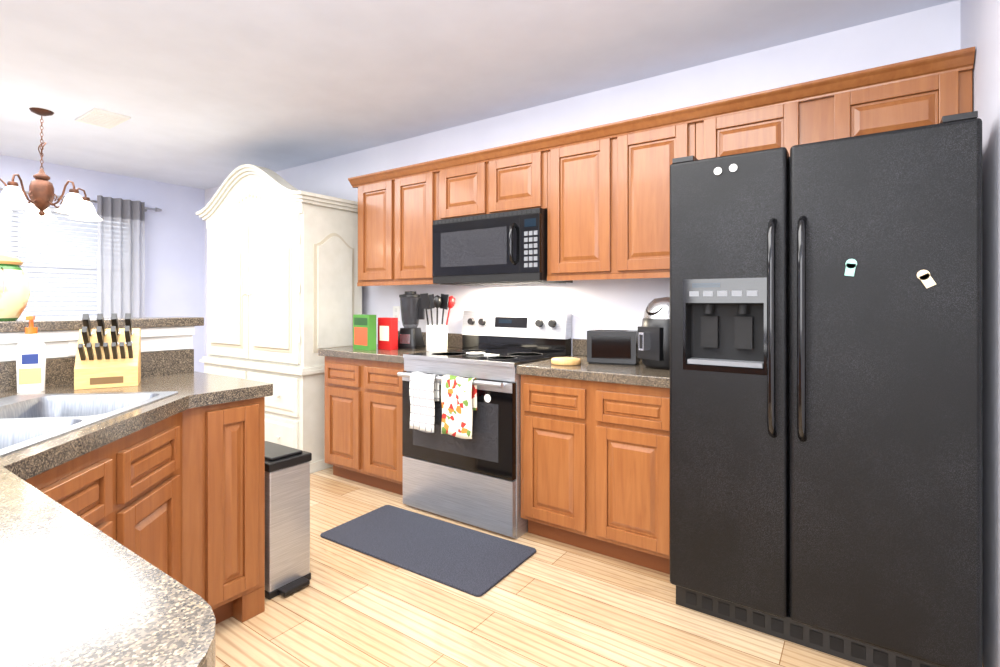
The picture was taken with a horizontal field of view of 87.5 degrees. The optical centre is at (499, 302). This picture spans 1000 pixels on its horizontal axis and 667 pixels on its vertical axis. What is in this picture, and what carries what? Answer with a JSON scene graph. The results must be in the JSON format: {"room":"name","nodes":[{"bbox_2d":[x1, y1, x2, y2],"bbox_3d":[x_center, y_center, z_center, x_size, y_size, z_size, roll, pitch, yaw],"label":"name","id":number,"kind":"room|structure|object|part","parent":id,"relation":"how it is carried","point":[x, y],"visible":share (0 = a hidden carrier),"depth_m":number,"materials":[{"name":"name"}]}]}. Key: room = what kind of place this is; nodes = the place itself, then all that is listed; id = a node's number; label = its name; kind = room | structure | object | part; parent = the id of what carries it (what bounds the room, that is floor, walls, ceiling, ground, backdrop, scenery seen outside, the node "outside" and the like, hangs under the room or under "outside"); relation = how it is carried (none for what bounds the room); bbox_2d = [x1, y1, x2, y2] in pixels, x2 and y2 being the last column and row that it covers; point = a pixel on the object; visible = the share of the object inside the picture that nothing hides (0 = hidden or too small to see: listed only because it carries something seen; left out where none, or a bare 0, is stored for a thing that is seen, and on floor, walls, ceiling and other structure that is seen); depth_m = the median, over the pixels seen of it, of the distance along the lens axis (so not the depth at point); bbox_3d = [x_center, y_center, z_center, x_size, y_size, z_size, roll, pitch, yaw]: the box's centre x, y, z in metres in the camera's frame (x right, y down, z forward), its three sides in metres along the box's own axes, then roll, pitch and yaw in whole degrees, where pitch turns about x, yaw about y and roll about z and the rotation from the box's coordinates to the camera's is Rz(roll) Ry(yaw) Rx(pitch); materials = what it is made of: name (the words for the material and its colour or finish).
{"room":"kitchen","nodes":[
{"label":"kitchen","id":0,"kind":"room"},
{"bbox_2d":[0,349,193,388],"bbox_3d":[-1.835,0.262,1.770,0.021,0.105,1.505,0,0,35],"label":"backsplash","id":1,"kind":"structure","parent":0,"relation":"attached to","point":[59,371],"depth_m":2.01,"materials":[{"name":"stone"}]},
{"bbox_2d":[0,155,204,372],"bbox_3d":[-4.874,-0.025,3.535,0.100,2.450,5.500,0,0,35],"label":"wall","id":2,"kind":"structure","parent":0,"point":[175,257],"depth_m":5.42,"materials":[{"name":"purple paint"}]},
{"bbox_2d":[3,211,96,315],"bbox_3d":[-4.186,-0.305,4.512,0.155,1.310,1.990,0,0,35],"label":"window","id":3,"kind":"structure","parent":2,"relation":"in","point":[53,253],"depth_m":4.78,"materials":[{"name":"white"}]},
{"bbox_2d":[0,207,96,319],"bbox_3d":[-4.168,-0.310,4.499,0.040,1.092,1.774,0,0,35],"label":"window blinds","id":4,"kind":"object","parent":3,"relation":"attached to","point":[81,297],"visible":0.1,"depth_m":4.72,"materials":[{"name":"grey plastic"}]},
{"bbox_2d":[0,188,161,211],"bbox_3d":[-4.133,-0.945,4.408,0.111,0.050,2.280,0,0,35],"label":"curtain rod","id":5,"kind":"object","parent":2,"relation":"attached to","point":[95,201],"visible":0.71,"depth_m":4.87,"materials":[{"name":"silver metal"}]},
{"bbox_2d":[97,195,144,317],"bbox_3d":[-3.615,-0.072,4.991,0.066,1.845,0.390,0,0,35],"label":"sheer curtain","id":6,"kind":"object","parent":5,"relation":"hanging from","point":[121,259],"visible":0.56,"depth_m":4.96,"materials":[{"name":"grey fabric"}]},
{"bbox_2d":[0,0,956,189],"bbox_3d":[-2.257,-1.300,1.702,6.490,0.100,5.700,0,0,35],"label":"ceiling","id":7,"kind":"structure","parent":0,"point":[205,94],"depth_m":2.73,"materials":[{"name":"paint"}]},
{"bbox_2d":[0,107,102,220],"bbox_3d":[-2.981,-0.907,3.414,0.654,0.684,0.651,0,0,35],"label":"chandelier","id":8,"kind":"object","parent":7,"relation":"hanging from","point":[74,203],"visible":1,"depth_m":3.36,"materials":[{"name":"brown metal"}]},
{"bbox_2d":[75,108,130,128],"bbox_3d":[-2.683,-1.242,3.526,0.360,0.014,0.200,0,0,35],"label":"ceiling vent","id":9,"kind":"object","parent":7,"relation":"in","point":[102,118],"visible":1,"depth_m":3.50,"materials":[{"name":"white"}]},
{"bbox_2d":[205,0,960,355],"bbox_3d":[-0.651,-0.025,3.996,6.490,2.450,0.100,0,0,35],"label":"wall","id":10,"kind":"structure","parent":0,"point":[623,304],"depth_m":3.05,"materials":[{"name":"paint"}]},
{"bbox_2d":[352,167,419,285],"bbox_3d":[-0.760,-0.526,3.797,0.459,0.752,0.348,0,0,35],"label":"upper cabinet","id":11,"kind":"object","parent":10,"relation":"attached to","point":[378,192],"depth_m":3.64,"materials":[{"name":"brown wood"}]},
{"bbox_2d":[393,306,399,320],"bbox_3d":[-0.801,0.083,4.034,0.070,0.115,0.008,0,0,35],"label":"outlet","id":12,"kind":"object","parent":10,"relation":"attached to","point":[396,311],"visible":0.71,"depth_m":4.03,"materials":[{"name":"white plastic"}]},
{"bbox_2d":[400,160,435,282],"bbox_3d":[-0.499,-0.526,3.614,0.459,0.752,0.348,0,0,35],"label":"upper cabinet","id":13,"kind":"object","parent":10,"relation":"attached to","point":[417,181],"depth_m":3.44,"materials":[{"name":"brown wood"}]},
{"bbox_2d":[436,147,495,219],"bbox_3d":[-0.116,-0.714,3.346,0.472,0.377,0.348,0,0,35],"label":"upper cabinet","id":14,"kind":"object","parent":10,"relation":"attached to","point":[466,183],"depth_m":3.19,"materials":[{"name":"brown wood"}]},
{"bbox_2d":[432,208,572,285],"bbox_3d":[-0.006,-0.319,3.208,0.780,0.402,0.446,0,0,35],"label":"over-the-range microwave","id":15,"kind":"object","parent":14,"relation":"attached to","point":[505,248],"visible":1,"depth_m":3.03,"materials":[{"name":"black plastic"}]},
{"bbox_2d":[496,136,547,212],"bbox_3d":[0.155,-0.714,3.156,0.472,0.377,0.348,0,0,35],"label":"upper cabinet","id":16,"kind":"object","parent":10,"relation":"attached to","point":[522,167],"depth_m":2.96,"materials":[{"name":"brown wood"}]},
{"bbox_2d":[547,123,623,278],"bbox_3d":[0.512,-0.526,2.906,0.396,0.752,0.348,0,0,35],"label":"upper cabinet","id":17,"kind":"object","parent":10,"relation":"attached to","point":[600,194],"depth_m":2.75,"materials":[{"name":"brown wood"}]},
{"bbox_3d":[-0.059,-0.136,3.125,2.378,0.028,0.020,0,0,35],"label":"light rail","id":18,"kind":"part","parent":17,"relation":"part of","materials":[{"name":"brown wood"}]},
{"bbox_2d":[616,105,695,278],"bbox_3d":[0.837,-0.526,2.678,0.397,0.752,0.348,0,0,35],"label":"upper cabinet","id":19,"kind":"object","parent":10,"relation":"attached to","point":[646,146],"depth_m":2.55,"materials":[{"name":"brown wood"}]},
{"bbox_2d":[696,79,819,159],"bbox_3d":[1.199,-0.744,2.425,0.483,0.317,0.348,0,0,35],"label":"upper cabinet","id":20,"kind":"object","parent":10,"relation":"attached to","point":[787,117],"depth_m":2.26,"materials":[{"name":"brown wood"}]},
{"bbox_2d":[820,47,974,141],"bbox_3d":[1.595,-0.744,2.148,0.483,0.317,0.348,0,0,35],"label":"upper cabinet","id":21,"kind":"object","parent":10,"relation":"attached to","point":[917,92],"depth_m":1.99,"materials":[{"name":"brown wood"}]},
{"bbox_3d":[0.386,-0.871,2.970,3.406,0.062,0.388,0,0,35],"label":"crown","id":22,"kind":"part","parent":21,"relation":"part of","materials":[{"name":"brown wood"}]},
{"bbox_2d":[216,467,983,666],"bbox_3d":[-2.257,1.250,1.702,6.490,0.100,5.700,0,0,35],"label":"floor","id":23,"kind":"structure","parent":0,"point":[551,603],"depth_m":1.97,"materials":[{"name":"brown wood"}]},
{"bbox_2d":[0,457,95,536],"bbox_3d":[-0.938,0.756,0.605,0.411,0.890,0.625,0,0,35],"label":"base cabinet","id":24,"kind":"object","parent":23,"relation":"on","point":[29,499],"depth_m":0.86,"materials":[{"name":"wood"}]},
{"bbox_2d":[0,509,259,666],"bbox_3d":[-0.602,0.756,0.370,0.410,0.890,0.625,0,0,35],"label":"countertop","id":25,"kind":"structure","parent":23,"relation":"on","point":[89,589],"depth_m":0.56,"materials":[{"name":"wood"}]},
{"bbox_2d":[0,381,272,666],"bbox_3d":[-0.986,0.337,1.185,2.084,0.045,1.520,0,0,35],"label":"base cabinet","id":26,"kind":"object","parent":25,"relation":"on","point":[185,468],"depth_m":1.76,"materials":[{"name":"brown wood"}]},
{"bbox_2d":[16,316,45,392],"bbox_3d":[-1.661,0.180,1.848,0.080,0.268,0.070,0,0,-35],"label":"soap bottle","id":27,"kind":"object","parent":26,"relation":"on","point":[31,359],"visible":1,"depth_m":1.84,"materials":[{"name":"white plastic"}]},
{"bbox_2d":[74,313,140,389],"bbox_3d":[-1.485,0.177,1.982,0.190,0.275,0.194,0,0,-31],"label":"knife block","id":28,"kind":"object","parent":26,"relation":"on","point":[108,358],"visible":1,"depth_m":1.95,"materials":[{"name":"brown wood"}]},
{"bbox_2d":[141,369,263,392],"bbox_3d":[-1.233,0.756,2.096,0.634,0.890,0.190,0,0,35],"label":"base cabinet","id":29,"kind":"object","parent":23,"relation":"on","point":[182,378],"depth_m":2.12,"materials":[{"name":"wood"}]},
{"bbox_2d":[196,164,361,472],"bbox_3d":[-1.802,0.070,4.235,1.482,2.260,0.588,0,0,35],"label":"armoire","id":30,"kind":"object","parent":23,"relation":"on","point":[284,297],"visible":0.81,"depth_m":3.85,"materials":[{"name":"beige paint"}]},
{"bbox_2d":[264,441,311,599],"bbox_3d":[-0.993,0.919,2.270,0.381,0.562,0.202,0,0,35],"label":"trash can","id":31,"kind":"object","parent":23,"relation":"on","point":[287,520],"visible":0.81,"depth_m":2.18,"materials":[{"name":"silver metal"}]},
{"bbox_2d":[325,356,404,494],"bbox_3d":[-0.711,0.780,3.598,0.808,0.840,0.618,0,0,35],"label":"base cabinet","id":32,"kind":"object","parent":23,"relation":"on","point":[363,421],"visible":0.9,"depth_m":3.36,"materials":[{"name":"brown wood"}]},
{"bbox_2d":[318,331,461,363],"bbox_3d":[-0.723,0.287,3.594,0.823,0.145,0.638,0,0,35],"label":"countertop","id":33,"kind":"structure","parent":32,"relation":"on","point":[454,340],"depth_m":3.43,"materials":[{"name":"stone"}]},
{"bbox_2d":[353,314,375,349],"bbox_3d":[-0.920,0.197,3.550,0.190,0.235,0.060,0,0,43],"label":"food box","id":34,"kind":"object","parent":33,"relation":"on","point":[364,332],"visible":1,"depth_m":3.50,"materials":[{"name":"green cardboard"}]},
{"bbox_2d":[378,317,397,349],"bbox_3d":[-0.761,0.207,3.542,0.140,0.215,0.060,0,0,40],"label":"food box","id":35,"kind":"object","parent":33,"relation":"on","point":[387,333],"visible":1,"depth_m":3.51,"materials":[{"name":"red cardboard"}]},
{"bbox_2d":[398,291,424,348],"bbox_3d":[-0.618,0.116,3.659,0.190,0.398,0.170,0,0,20],"label":"blender","id":36,"kind":"object","parent":33,"relation":"on","point":[410,336],"visible":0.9,"depth_m":3.60,"materials":[{"name":"black plastic"}]},
{"bbox_2d":[420,293,454,350],"bbox_3d":[-0.417,0.125,3.437,0.242,0.378,0.159,0,0,35],"label":"utensil crock","id":37,"kind":"object","parent":33,"relation":"on","point":[436,337],"visible":0.88,"depth_m":3.38,"materials":[{"name":"white ceramic"}]},
{"bbox_2d":[320,505,535,596],"bbox_3d":[-0.375,1.193,2.603,1.031,0.012,0.510,0,0,35],"label":"kitchen mat","id":38,"kind":"object","parent":23,"relation":"on","point":[470,561],"visible":0.98,"depth_m":2.54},
{"bbox_2d":[397,310,571,538],"bbox_3d":[-0.094,0.625,3.082,0.785,1.150,0.732,0,0,35],"label":"range","id":39,"kind":"object","parent":23,"relation":"on","point":[461,430],"visible":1,"depth_m":2.85,"materials":[{"name":"silver metal"}]},
{"bbox_2d":[521,375,669,573],"bbox_3d":[0.596,0.780,2.682,0.796,0.840,0.618,0,0,35],"label":"base cabinet","id":40,"kind":"object","parent":23,"relation":"on","point":[595,466],"visible":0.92,"depth_m":2.42,"materials":[{"name":"brown wood"}]},
{"bbox_2d":[516,339,669,387],"bbox_3d":[0.591,0.287,2.674,0.796,0.145,0.638,0,0,35],"label":"countertop","id":41,"kind":"structure","parent":40,"relation":"on","point":[640,373],"depth_m":2.47,"materials":[{"name":"stone"}]},
{"bbox_2d":[551,357,580,365],"bbox_3d":[0.340,0.300,2.692,0.152,0.028,0.152,0,0,35],"label":"trivet","id":42,"kind":"object","parent":41,"relation":"on","point":[567,361],"visible":1,"depth_m":2.64,"materials":[{"name":"beige wood"}]},
{"bbox_2d":[587,329,639,365],"bbox_3d":[0.604,0.229,2.728,0.270,0.172,0.152,0,0,23],"label":"toaster","id":43,"kind":"object","parent":41,"relation":"on","point":[615,347],"visible":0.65,"depth_m":2.66,"materials":[{"name":"black plastic"}]},
{"bbox_2d":[638,297,669,369],"bbox_3d":[0.795,0.142,2.540,0.301,0.345,0.250,0,0,-30],"label":"air fryer","id":44,"kind":"object","parent":41,"relation":"on","point":[654,341],"visible":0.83,"depth_m":2.46,"materials":[{"name":"black plastic"}]},
{"bbox_2d":[670,111,981,666],"bbox_3d":[1.235,0.318,2.069,0.910,1.765,0.834,0,0,35],"label":"refrigerator","id":45,"kind":"object","parent":23,"relation":"on","point":[825,396],"visible":1,"depth_m":1.73,"materials":[{"name":"black paint"}]},
{"bbox_3d":[0.853,0.278,1.963,0.405,1.645,0.095,0,0,35],"label":"door","id":46,"kind":"part","parent":45,"relation":"part of","materials":[{"name":"black paint"}]},
{"bbox_3d":[1.014,-0.017,1.798,0.750,0.977,0.137,0,0,35],"label":"handle","id":47,"kind":"part","parent":45,"relation":"part of","materials":[{"name":"black metal"}]},
{"bbox_3d":[1.230,0.278,1.700,0.495,1.645,0.095,0,0,35],"label":"door","id":48,"kind":"part","parent":45,"relation":"part of","materials":[{"name":"black paint"}]},
{"bbox_3d":[-1.924,0.652,1.768,0.120,1.095,1.590,0,0,35],"label":"wall","id":49,"kind":"structure","parent":23,"relation":"on","visible":0},
{"bbox_2d":[69,341,77,355],"bbox_3d":[-1.638,0.175,2.044,0.008,0.056,0.080,0,0,35],"label":"outlet","id":50,"kind":"object","parent":49,"relation":"attached to","point":[72,347],"visible":0.46,"depth_m":2.02,"materials":[{"name":"white plastic"}]},
{"bbox_2d":[0,326,194,361],"bbox_3d":[-1.831,0.157,1.770,0.030,0.104,1.500,0,0,35],"label":"trim","id":51,"kind":"structure","parent":49,"relation":"attached to","point":[152,339],"depth_m":2.02,"materials":[{"name":"white wood"}]},
{"bbox_2d":[0,316,203,332],"bbox_3d":[-1.919,0.085,1.792,0.230,0.040,1.635,0,0,35],"label":"ledge cap","id":52,"kind":"object","parent":49,"relation":"on","point":[64,324],"visible":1,"depth_m":2.06,"materials":[{"name":"stone"}]},
{"bbox_2d":[0,253,30,320],"bbox_3d":[-1.829,-0.059,1.897,0.204,0.248,0.188,0,0,35],"label":"ceramic jar","id":53,"kind":"object","parent":52,"relation":"on","point":[15,293],"visible":1,"depth_m":1.88,"materials":[{"name":"ceramic"}]},
{"bbox_2d":[961,0,999,666],"bbox_3d":[0.332,-0.025,-0.171,0.100,2.450,5.600,0,0,35],"label":"wall","id":54,"kind":"structure","parent":0,"point":[980,26],"depth_m":1.65,"materials":[{"name":"paint"}]}
]}

